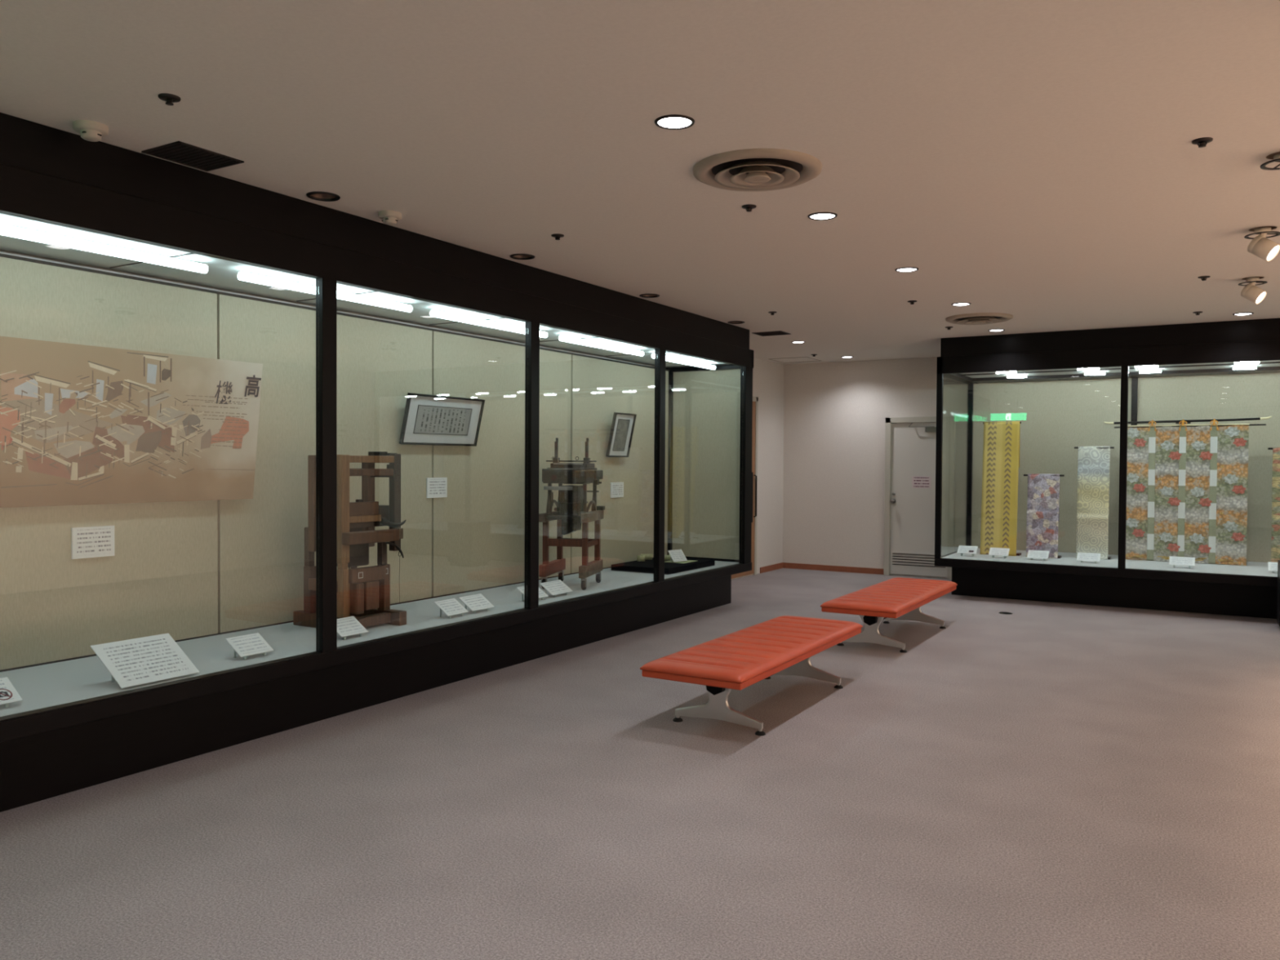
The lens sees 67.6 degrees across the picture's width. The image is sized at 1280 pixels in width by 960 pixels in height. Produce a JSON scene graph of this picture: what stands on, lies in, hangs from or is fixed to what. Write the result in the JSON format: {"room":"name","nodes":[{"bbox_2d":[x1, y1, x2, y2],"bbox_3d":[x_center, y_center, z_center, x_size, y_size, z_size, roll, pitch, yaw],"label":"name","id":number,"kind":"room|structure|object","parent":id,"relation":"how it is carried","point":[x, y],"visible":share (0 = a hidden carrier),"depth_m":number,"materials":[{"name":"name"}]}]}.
{"room":"museum","nodes":[
{"label":"museum","id":0,"kind":"room"},
{"bbox_2d":[0,249,784,579],"bbox_3d":[-2.753,-0.064,5.520,0.300,2.779,18.437,1,1,31],"label":"wall","id":1,"kind":"structure","parent":0,"point":[768,377],"depth_m":12.57,"materials":[{"name":"beige paint"}]},
{"bbox_2d":[731,396,758,578],"bbox_3d":[0.971,0.093,11.378,0.069,2.280,2.110,1,1,31],"label":"door","id":2,"kind":"structure","parent":1,"relation":"in","point":[755,399],"depth_m":12.22,"materials":[{"name":"beige paint"}]},
{"bbox_2d":[760,562,782,573],"bbox_3d":[1.762,1.172,12.785,0.012,0.075,0.767,1,1,31],"label":"baseboard","id":3,"kind":"structure","parent":1,"relation":"attached to","point":[775,566],"depth_m":12.74,"materials":[{"name":"brown wood"}]},
{"bbox_2d":[0,568,1279,959],"bbox_3d":[0.776,1.448,3.428,8.550,0.120,18.437,1,1,31],"label":"floor","id":4,"kind":"structure","parent":0,"point":[1040,780],"depth_m":3.94,"materials":[{"name":"carpet"}]},
{"bbox_2d":[0,112,753,812],"bbox_3d":[-1.611,-0.069,6.120,1.033,2.778,9.000,1,1,31],"label":"display case","id":5,"kind":"object","parent":4,"relation":"on","point":[202,574],"visible":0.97,"depth_m":5.67,"materials":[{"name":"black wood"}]},
{"bbox_2d":[0,676,22,707],"bbox_3d":[-2.656,0.876,3.855,0.124,0.102,0.255,1,1,31],"label":"label card","id":6,"kind":"object","parent":5,"relation":"on","point":[8,694],"visible":1,"depth_m":3.93,"materials":[{"name":"white paper"}]},
{"bbox_2d":[71,525,115,559],"bbox_3d":[-2.804,0.318,4.909,0.010,0.158,0.215,1,1,31],"label":"notice","id":7,"kind":"object","parent":5,"relation":"attached to","point":[87,542],"visible":1,"depth_m":4.90,"materials":[{"name":"white paper"}]},
{"bbox_2d":[0,336,262,507],"bbox_3d":[-3.037,-0.266,4.387,0.133,0.796,2.967,1,1,31],"label":"panel","id":8,"kind":"object","parent":5,"relation":"attached to","point":[80,424],"visible":1,"depth_m":4.94,"materials":[{"name":"paper"}]},
{"bbox_2d":[90,633,199,688],"bbox_3d":[-2.276,0.832,4.411,0.244,0.173,0.375,1,1,31],"label":"label card","id":9,"kind":"object","parent":5,"relation":"on","point":[134,662],"visible":1,"depth_m":4.40,"materials":[{"name":"white paper"}]},
{"bbox_2d":[225,632,273,659],"bbox_3d":[-2.011,0.859,4.931,0.124,0.102,0.195,1,1,31],"label":"label card","id":10,"kind":"object","parent":5,"relation":"on","point":[244,646],"visible":1,"depth_m":4.92,"materials":[{"name":"white paper"}]},
{"bbox_2d":[293,451,406,628],"bbox_3d":[-1.793,0.359,5.880,0.570,1.069,0.505,1,1,31],"label":"wooden loom","id":11,"kind":"object","parent":5,"relation":"on","point":[363,593],"visible":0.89,"depth_m":5.78,"materials":[{"name":"brown wood"}]},
{"bbox_2d":[337,616,368,639],"bbox_3d":[-1.677,0.850,5.489,0.124,0.102,0.195,1,1,31],"label":"label card","id":12,"kind":"object","parent":5,"relation":"on","point":[346,626],"visible":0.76,"depth_m":5.50,"materials":[{"name":"white paper"}]},
{"bbox_2d":[426,477,447,497],"bbox_3d":[-1.502,0.056,7.073,0.010,0.148,0.208,1,1,31],"label":"notice","id":13,"kind":"object","parent":5,"relation":"attached to","point":[436,487],"visible":1,"depth_m":7.06,"materials":[{"name":"white paper"}]},
{"bbox_2d":[399,392,484,446],"bbox_3d":[-1.441,-0.435,7.031,0.113,0.360,0.793,1,1,31],"label":"calligraphy","id":14,"kind":"object","parent":5,"relation":"attached to","point":[428,419],"visible":1,"depth_m":7.01,"materials":[{"name":"white paper"}]},
{"bbox_2d":[434,598,468,617],"bbox_3d":[-1.229,0.838,6.235,0.124,0.102,0.195,1,1,31],"label":"label card","id":15,"kind":"object","parent":5,"relation":"on","point":[452,606],"visible":1,"depth_m":6.22,"materials":[{"name":"white paper"}]},
{"bbox_2d":[458,593,494,613],"bbox_3d":[-1.101,0.834,6.449,0.124,0.102,0.225,1,1,31],"label":"label card","id":16,"kind":"object","parent":5,"relation":"on","point":[475,602],"visible":0.93,"depth_m":6.44,"materials":[{"name":"white paper"}]},
{"bbox_2d":[516,586,548,600],"bbox_3d":[-0.784,0.826,6.976,0.124,0.102,0.225,1,1,31],"label":"label card","id":17,"kind":"object","parent":5,"relation":"on","point":[542,594],"visible":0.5,"depth_m":6.97,"materials":[{"name":"white paper"}]},
{"bbox_2d":[539,579,573,597],"bbox_3d":[-0.631,0.822,7.232,0.124,0.102,0.260,1,1,31],"label":"label card","id":18,"kind":"object","parent":5,"relation":"on","point":[554,588],"visible":0.93,"depth_m":7.22,"materials":[{"name":"white paper"}]},
{"bbox_2d":[538,437,604,590],"bbox_3d":[-0.555,0.261,7.791,0.450,1.203,0.570,1,1,12],"label":"machine","id":19,"kind":"object","parent":5,"relation":"on","point":[571,509],"visible":0.98,"depth_m":7.65,"materials":[{"name":"brown wood"}]},
{"bbox_2d":[610,482,623,497],"bbox_3d":[-0.221,0.095,9.211,0.010,0.146,0.223,1,1,31],"label":"notice","id":20,"kind":"object","parent":5,"relation":"attached to","point":[616,488],"visible":1,"depth_m":9.20,"materials":[{"name":"white paper"}]},
{"bbox_2d":[605,412,636,457],"bbox_3d":[-0.177,-0.428,9.134,0.118,0.420,0.365,1,1,31],"label":"calligraphy","id":21,"kind":"object","parent":5,"relation":"attached to","point":[623,424],"visible":1,"depth_m":9.13,"materials":[{"name":"white paper"}]},
{"bbox_2d":[611,557,715,574],"bbox_3d":[0.233,0.813,9.156,0.610,0.055,0.940,1,1,31],"label":"platform","id":22,"kind":"object","parent":5,"relation":"on","point":[647,566],"visible":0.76,"depth_m":8.89,"materials":[{"name":"black fabric"}]},
{"bbox_2d":[636,553,696,563],"bbox_3d":[0.266,0.755,9.285,0.509,0.057,0.463,1,1,31],"label":"sample","id":23,"kind":"object","parent":22,"relation":"on","point":[642,557],"visible":0.68,"depth_m":9.22,"materials":[{"name":"fabric"}]},
{"bbox_2d":[667,549,687,562],"bbox_3d":[0.360,0.725,9.160,0.082,0.107,0.190,1,2,45],"label":"label card","id":24,"kind":"object","parent":22,"relation":"on","point":[677,555],"visible":1,"depth_m":9.15,"materials":[{"name":"white paper"}]},
{"bbox_2d":[640,615,862,735],"bbox_3d":[0.746,1.146,5.752,0.594,0.392,1.926,1,1,31],"label":"bench","id":25,"kind":"object","parent":4,"relation":"on","point":[784,645],"visible":1,"depth_m":5.31,"materials":[{"name":"orange leather"}]},
{"bbox_2d":[640,615,862,683],"bbox_3d":[0.747,0.974,5.748,0.594,0.048,1.926,1,1,31],"label":"seat cushion","id":26,"kind":"object","parent":25,"relation":"on","point":[748,655],"depth_m":5.40,"materials":[{"name":"orange leather"}]},
{"bbox_2d":[820,577,957,653],"bbox_3d":[2.124,1.110,7.992,0.594,0.392,1.926,1,1,31],"label":"bench","id":27,"kind":"object","parent":4,"relation":"on","point":[894,598],"visible":1,"depth_m":7.51,"materials":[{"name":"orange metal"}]},
{"bbox_2d":[820,577,957,613],"bbox_3d":[2.126,0.938,7.988,0.594,0.048,1.926,1,1,31],"label":"seat cushion","id":28,"kind":"object","parent":27,"relation":"on","point":[894,595],"depth_m":7.62,"materials":[{"name":"orange leather"}]},
{"bbox_2d":[999,612,1012,614],"bbox_3d":[3.536,1.287,9.254,0.128,0.006,0.128,1,1,31],"label":"floor outlet","id":29,"kind":"object","parent":4,"relation":"on","point":[1005,613],"visible":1,"depth_m":9.22,"materials":[{"name":"black paint"}]},
{"bbox_2d":[934,318,1279,618],"bbox_3d":[5.884,-0.091,9.509,5.412,2.778,1.578,1,1,31],"label":"display case","id":30,"kind":"object","parent":4,"relation":"on","point":[1062,387],"visible":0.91,"depth_m":10.04,"materials":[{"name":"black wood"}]},
{"bbox_2d":[957,545,977,556],"bbox_3d":[3.585,0.779,10.477,0.200,0.110,0.095,1,1,31],"label":"label card","id":31,"kind":"object","parent":30,"relation":"on","point":[962,549],"visible":1,"depth_m":10.47,"materials":[{"name":"white paper"}]},
{"bbox_2d":[988,547,1009,558],"bbox_3d":[3.868,0.787,10.307,0.200,0.104,0.095,1,1,31],"label":"label card","id":32,"kind":"object","parent":30,"relation":"on","point":[1004,552],"visible":1,"depth_m":10.31,"materials":[{"name":"white paper"}]},
{"bbox_2d":[980,421,1021,555],"bbox_3d":[4.023,0.090,10.664,0.412,1.486,0.216,1,1,31],"label":"cloth","id":33,"kind":"object","parent":30,"relation":"on","point":[1002,439],"visible":0.96,"depth_m":10.63,"materials":[{"name":"fabric"}]},
{"bbox_2d":[995,371,1016,373],"bbox_3d":[3.880,-1.141,10.133,0.200,0.024,0.024,1,1,31],"label":"lamp","id":34,"kind":"object","parent":30,"relation":"attached to","point":[999,372],"depth_m":10.13,"materials":[{"name":"white"}]},
{"bbox_2d":[1007,375,1026,377],"bbox_3d":[4.204,-1.150,10.673,0.200,0.024,0.024,1,1,31],"label":"lamp","id":35,"kind":"object","parent":30,"relation":"attached to","point":[1015,376],"depth_m":10.66,"materials":[{"name":"white"}]},
{"bbox_2d":[1026,550,1048,560],"bbox_3d":[4.205,0.797,10.106,0.205,0.097,0.095,1,1,31],"label":"label card","id":36,"kind":"object","parent":30,"relation":"on","point":[1032,554],"visible":1,"depth_m":10.10,"materials":[{"name":"white paper"}]},
{"bbox_2d":[1023,473,1064,558],"bbox_3d":[4.383,0.388,10.405,0.410,0.906,0.178,1,1,31],"label":"hanging textile","id":37,"kind":"object","parent":30,"relation":"on","point":[1043,490],"depth_m":10.37,"materials":[{"name":"purple fabric"}]},
{"bbox_2d":[1076,552,1100,563],"bbox_3d":[4.621,0.804,9.856,0.215,0.097,0.095,1,1,31],"label":"label card","id":38,"kind":"object","parent":30,"relation":"on","point":[1081,557],"visible":1,"depth_m":9.85,"materials":[{"name":"white paper"}]},
{"bbox_2d":[1077,367,1099,370],"bbox_3d":[4.557,-1.129,9.727,0.200,0.024,0.024,1,1,31],"label":"lamp","id":39,"kind":"object","parent":30,"relation":"attached to","point":[1079,369],"depth_m":9.72,"materials":[{"name":"white"}]},
{"bbox_2d":[1074,446,1114,559],"bbox_3d":[4.879,0.241,10.300,0.390,1.209,0.170,1,1,24],"label":"hanging textile","id":40,"kind":"object","parent":30,"relation":"on","point":[1094,462],"depth_m":10.28,"materials":[{"name":"beige fabric"}]},
{"bbox_2d":[1084,372,1105,375],"bbox_3d":[4.881,-1.138,10.267,0.200,0.024,0.024,1,1,31],"label":"lamp","id":41,"kind":"object","parent":30,"relation":"attached to","point":[1100,373],"depth_m":10.26,"materials":[{"name":"white"}]},
{"bbox_2d":[1135,364,1158,368],"bbox_3d":[5.007,-1.121,9.457,0.200,0.024,0.024,1,1,31],"label":"lamp","id":42,"kind":"object","parent":30,"relation":"attached to","point":[1139,366],"depth_m":9.45,"materials":[{"name":"white"}]},
{"bbox_2d":[1139,370,1160,373],"bbox_3d":[5.331,-1.130,9.997,0.200,0.024,0.024,1,1,31],"label":"lamp","id":43,"kind":"object","parent":30,"relation":"attached to","point":[1143,371],"depth_m":9.99,"materials":[{"name":"white"}]},
{"bbox_2d":[1168,555,1195,568],"bbox_3d":[5.339,0.813,9.426,0.220,0.104,0.095,1,1,31],"label":"label card","id":44,"kind":"object","parent":30,"relation":"on","point":[1180,561],"visible":1,"depth_m":9.42,"materials":[{"name":"white paper"}]},
{"bbox_2d":[1103,416,1271,565],"bbox_3d":[5.642,0.157,9.935,1.509,1.610,0.102,1,1,31],"label":"hanging textile","id":45,"kind":"object","parent":30,"relation":"hanging from","point":[1187,484],"visible":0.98,"depth_m":9.89,"materials":[{"name":"multicoloured fabric"}]},
{"bbox_2d":[1232,366,1256,369],"bbox_3d":[6.047,-1.117,9.568,0.200,0.024,0.024,1,1,31],"label":"lamp","id":46,"kind":"object","parent":30,"relation":"attached to","point":[1249,367],"depth_m":9.56,"materials":[{"name":"white"}]},
{"bbox_2d":[1234,360,1259,364],"bbox_3d":[5.723,-1.109,9.028,0.200,0.024,0.024,1,1,31],"label":"lamp","id":47,"kind":"object","parent":30,"relation":"attached to","point":[1258,362],"depth_m":9.02,"materials":[{"name":"white"}]},
{"bbox_2d":[1267,561,1277,573],"bbox_3d":[6.036,0.829,9.008,0.205,0.097,0.095,1,1,31],"label":"label card","id":48,"kind":"object","parent":30,"relation":"on","point":[1273,566],"visible":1,"depth_m":9.04,"materials":[{"name":"white paper"}]},
{"bbox_2d":[1267,447,1279,562],"bbox_3d":[6.443,0.274,9.442,0.430,1.196,0.148,1,1,31],"label":"hanging textile","id":49,"kind":"object","parent":30,"relation":"on","point":[1275,541],"depth_m":9.47,"materials":[{"name":"multicoloured fabric"}]},
{"bbox_2d":[1276,560,1279,626],"bbox_3d":[5.803,1.021,8.314,0.425,0.600,0.400,1,1,31],"label":"pedestal","id":50,"kind":"object","parent":4,"relation":"on","point":[1278,561],"visible":1,"depth_m":8.42,"materials":[{"name":"black paint"}]},
{"bbox_2d":[0,0,1279,364],"bbox_3d":[0.793,-1.516,3.370,8.550,0.250,18.437,1,1,31],"label":"ceiling","id":51,"kind":"structure","parent":0,"point":[1037,162],"depth_m":3.82,"materials":[{"name":"paint"}]},
{"bbox_2d":[72,120,108,142],"bbox_3d":[-2.194,-1.389,3.824,0.124,0.056,0.124,1,1,31],"label":"smoke detector","id":52,"kind":"object","parent":51,"relation":"attached to","point":[90,131],"visible":1,"depth_m":3.79,"materials":[{"name":"beige plastic"}]},
{"bbox_2d":[158,93,181,105],"bbox_3d":[-1.731,-1.395,3.521,0.076,0.026,0.076,1,1,31],"label":"sprinkler head","id":53,"kind":"object","parent":51,"relation":"attached to","point":[170,99],"visible":1,"depth_m":3.51},
{"bbox_2d":[141,141,244,171],"bbox_3d":[-1.963,-1.420,4.207,0.265,0.006,0.315,1,1,31],"label":"ceiling vent","id":54,"kind":"object","parent":51,"relation":"in","point":[179,152],"visible":1,"depth_m":4.20,"materials":[{"name":"black metal"}]},
{"bbox_2d":[306,191,340,201],"bbox_3d":[-1.599,-1.475,4.829,0.164,0.096,0.164,1,1,31],"label":"recessed light","id":55,"kind":"object","parent":51,"relation":"in","point":[318,196],"visible":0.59,"depth_m":4.87,"materials":[{"name":"grey metal"}]},
{"bbox_2d":[377,210,401,225],"bbox_3d":[-1.349,-1.411,5.161,0.124,0.056,0.124,1,1,31],"label":"smoke detector","id":56,"kind":"object","parent":51,"relation":"attached to","point":[388,217],"visible":1,"depth_m":5.13,"materials":[{"name":"beige plastic"}]},
{"bbox_2d":[509,253,534,259],"bbox_3d":[-0.765,-1.498,6.230,0.164,0.096,0.164,1,1,31],"label":"recessed light","id":57,"kind":"object","parent":51,"relation":"in","point":[517,256],"visible":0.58,"depth_m":6.27,"materials":[{"name":"brown metal"}]},
{"bbox_2d":[551,233,564,239],"bbox_3d":[-0.485,-1.430,5.641,0.076,0.026,0.076,1,1,31],"label":"sprinkler head","id":58,"kind":"object","parent":51,"relation":"attached to","point":[557,236],"visible":1,"depth_m":5.63},
{"bbox_2d":[639,293,659,297],"bbox_3d":[0.077,-1.521,7.669,0.164,0.096,0.164,1,1,31],"label":"recessed light","id":59,"kind":"object","parent":51,"relation":"in","point":[645,295],"visible":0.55,"depth_m":7.71,"materials":[{"name":"brown"}]},
{"bbox_2d":[654,114,694,129],"bbox_3d":[0.136,-1.397,3.745,0.158,0.010,0.158,1,1,31],"label":"recessed light","id":60,"kind":"object","parent":51,"relation":"in","point":[672,122],"visible":1,"depth_m":3.73,"materials":[{"name":"white"}]},
{"bbox_2d":[727,320,744,324],"bbox_3d":[0.916,-1.545,9.107,0.164,0.096,0.164,1,1,31],"label":"recessed light","id":61,"kind":"object","parent":51,"relation":"in","point":[731,322],"visible":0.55,"depth_m":9.15,"materials":[{"name":"brown metal"}]},
{"bbox_2d":[742,204,755,212],"bbox_3d":[0.567,-1.411,4.975,0.076,0.026,0.076,1,1,31],"label":"sprinkler head","id":62,"kind":"object","parent":51,"relation":"attached to","point":[748,207],"visible":1,"depth_m":4.96},
{"bbox_2d":[693,148,822,191],"bbox_3d":[0.532,-1.387,4.347,0.582,0.048,0.582,1,1,31],"label":"ceiling vent","id":63,"kind":"object","parent":51,"relation":"in","point":[749,170],"visible":1,"depth_m":4.29,"materials":[{"name":"beige metal"}]},
{"bbox_2d":[752,330,791,336],"bbox_3d":[1.358,-1.512,9.884,0.320,0.006,0.270,1,1,31],"label":"ceiling vent","id":64,"kind":"object","parent":51,"relation":"in","point":[778,332],"visible":1,"depth_m":9.87,"materials":[{"name":"black metal"}]},
{"bbox_2d":[769,356,820,363],"bbox_3d":[2.015,-1.559,12.428,0.530,0.004,0.530,1,1,31],"label":"access hatch","id":65,"kind":"object","parent":51,"relation":"attached to","point":[801,357],"visible":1,"depth_m":12.36,"materials":[{"name":"beige metal"}]},
{"bbox_2d":[791,341,805,343],"bbox_3d":[1.750,-1.522,10.576,0.158,0.010,0.158,1,1,31],"label":"recessed light","id":66,"kind":"object","parent":51,"relation":"in","point":[796,342],"visible":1,"depth_m":10.56,"materials":[{"name":"white"}]},
{"bbox_2d":[808,212,837,220],"bbox_3d":[0.984,-1.420,5.159,0.158,0.010,0.158,1,1,31],"label":"recessed light","id":67,"kind":"object","parent":51,"relation":"in","point":[818,215],"visible":1,"depth_m":5.14,"materials":[{"name":"white"}]},
{"bbox_2d":[894,266,918,272],"bbox_3d":[1.833,-1.443,6.574,0.158,0.010,0.158,1,1,31],"label":"recessed light","id":68,"kind":"object","parent":51,"relation":"in","point":[904,269],"visible":1,"depth_m":6.55,"materials":[{"name":"white"}]},
{"bbox_2d":[907,300,916,304],"bbox_3d":[2.238,-1.457,7.866,0.076,0.026,0.076,1,1,31],"label":"sprinkler head","id":69,"kind":"object","parent":51,"relation":"attached to","point":[912,302],"visible":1,"depth_m":7.85},
{"bbox_2d":[951,302,971,306],"bbox_3d":[2.682,-1.466,7.989,0.158,0.010,0.158,1,1,31],"label":"recessed light","id":70,"kind":"object","parent":51,"relation":"in","point":[962,304],"visible":1,"depth_m":7.96,"materials":[{"name":"white"}]},
{"bbox_2d":[945,312,1013,324],"bbox_3d":[3.093,-1.458,8.734,0.582,0.048,0.582,1,1,31],"label":"ceiling vent","id":71,"kind":"object","parent":51,"relation":"in","point":[977,318],"visible":1,"depth_m":8.64,"materials":[{"name":"beige metal"}]},
{"bbox_2d":[987,328,1004,331],"bbox_3d":[3.554,-1.491,9.541,0.158,0.010,0.158,1,1,31],"label":"recessed light","id":72,"kind":"object","parent":51,"relation":"in","point":[991,330],"visible":1,"depth_m":9.51,"materials":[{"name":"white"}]},
{"bbox_2d":[1192,311,1202,315],"bbox_3d":[4.864,-1.451,8.345,0.076,0.026,0.076,1,1,31],"label":"sprinkler head","id":73,"kind":"object","parent":51,"relation":"attached to","point":[1200,312],"visible":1,"depth_m":8.34},
{"bbox_2d":[1191,137,1213,147],"bbox_3d":[2.305,-1.380,3.923,0.076,0.026,0.076,1,1,31],"label":"sprinkler head","id":74,"kind":"object","parent":51,"relation":"attached to","point":[1201,142],"visible":1,"depth_m":3.91},
{"bbox_2d":[1197,275,1210,280],"bbox_3d":[3.993,-1.426,6.774,0.076,0.026,0.076,1,1,31],"label":"sprinkler head","id":75,"kind":"object","parent":51,"relation":"attached to","point":[1203,277],"visible":1,"depth_m":6.76},
{"bbox_2d":[1232,312,1253,315],"bbox_3d":[5.306,-1.458,8.418,0.158,0.010,0.158,1,1,31],"label":"recessed light","id":76,"kind":"object","parent":51,"relation":"in","point":[1237,313],"visible":1,"depth_m":8.40,"materials":[{"name":"white"}]},
{"bbox_2d":[1238,276,1267,304],"bbox_3d":[4.367,-1.388,6.822,0.176,0.278,0.176,1,1,31],"label":"spotlight","id":77,"kind":"object","parent":51,"relation":"attached to","point":[1251,291],"visible":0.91,"depth_m":6.79,"materials":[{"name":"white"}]},
{"bbox_2d":[1244,226,1279,262],"bbox_3d":[3.508,-1.365,5.391,0.176,0.278,0.176,1,1,31],"label":"spotlight","id":78,"kind":"object","parent":51,"relation":"attached to","point":[1264,248],"visible":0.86,"depth_m":5.37,"materials":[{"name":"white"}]},
{"bbox_2d":[1260,151,1279,170],"bbox_3d":[2.815,-1.343,4.074,0.295,0.278,0.176,1,1,31],"label":"spotlight","id":79,"kind":"object","parent":51,"relation":"attached to","point":[1276,156],"visible":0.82,"depth_m":4.15,"materials":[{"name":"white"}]},
{"bbox_2d":[782,356,973,578],"bbox_3d":[5.449,-0.127,11.176,7.950,2.779,0.300,1,1,31],"label":"wall","id":80,"kind":"structure","parent":0,"point":[835,414],"depth_m":12.62,"materials":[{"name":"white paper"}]},
{"bbox_2d":[782,562,883,574],"bbox_3d":[2.556,1.178,12.749,1.410,0.075,0.012,1,1,31],"label":"baseboard","id":81,"kind":"structure","parent":80,"relation":"attached to","point":[785,565],"depth_m":12.73,"materials":[{"name":"brown wood"}]},
{"bbox_2d":[883,416,955,579],"bbox_3d":[3.529,0.218,12.108,0.872,2.030,0.125,1,1,31],"label":"door","id":82,"kind":"structure","parent":80,"relation":"in","point":[910,442],"depth_m":12.15,"materials":[{"name":"beige paint"}]},
{"bbox_2d":[911,475,931,488],"bbox_3d":[3.562,0.029,12.108,0.240,0.150,0.004,1,1,31],"label":"notice","id":83,"kind":"object","parent":82,"relation":"attached to","point":[917,482],"visible":1,"depth_m":12.11,"materials":[{"name":"white paper"}]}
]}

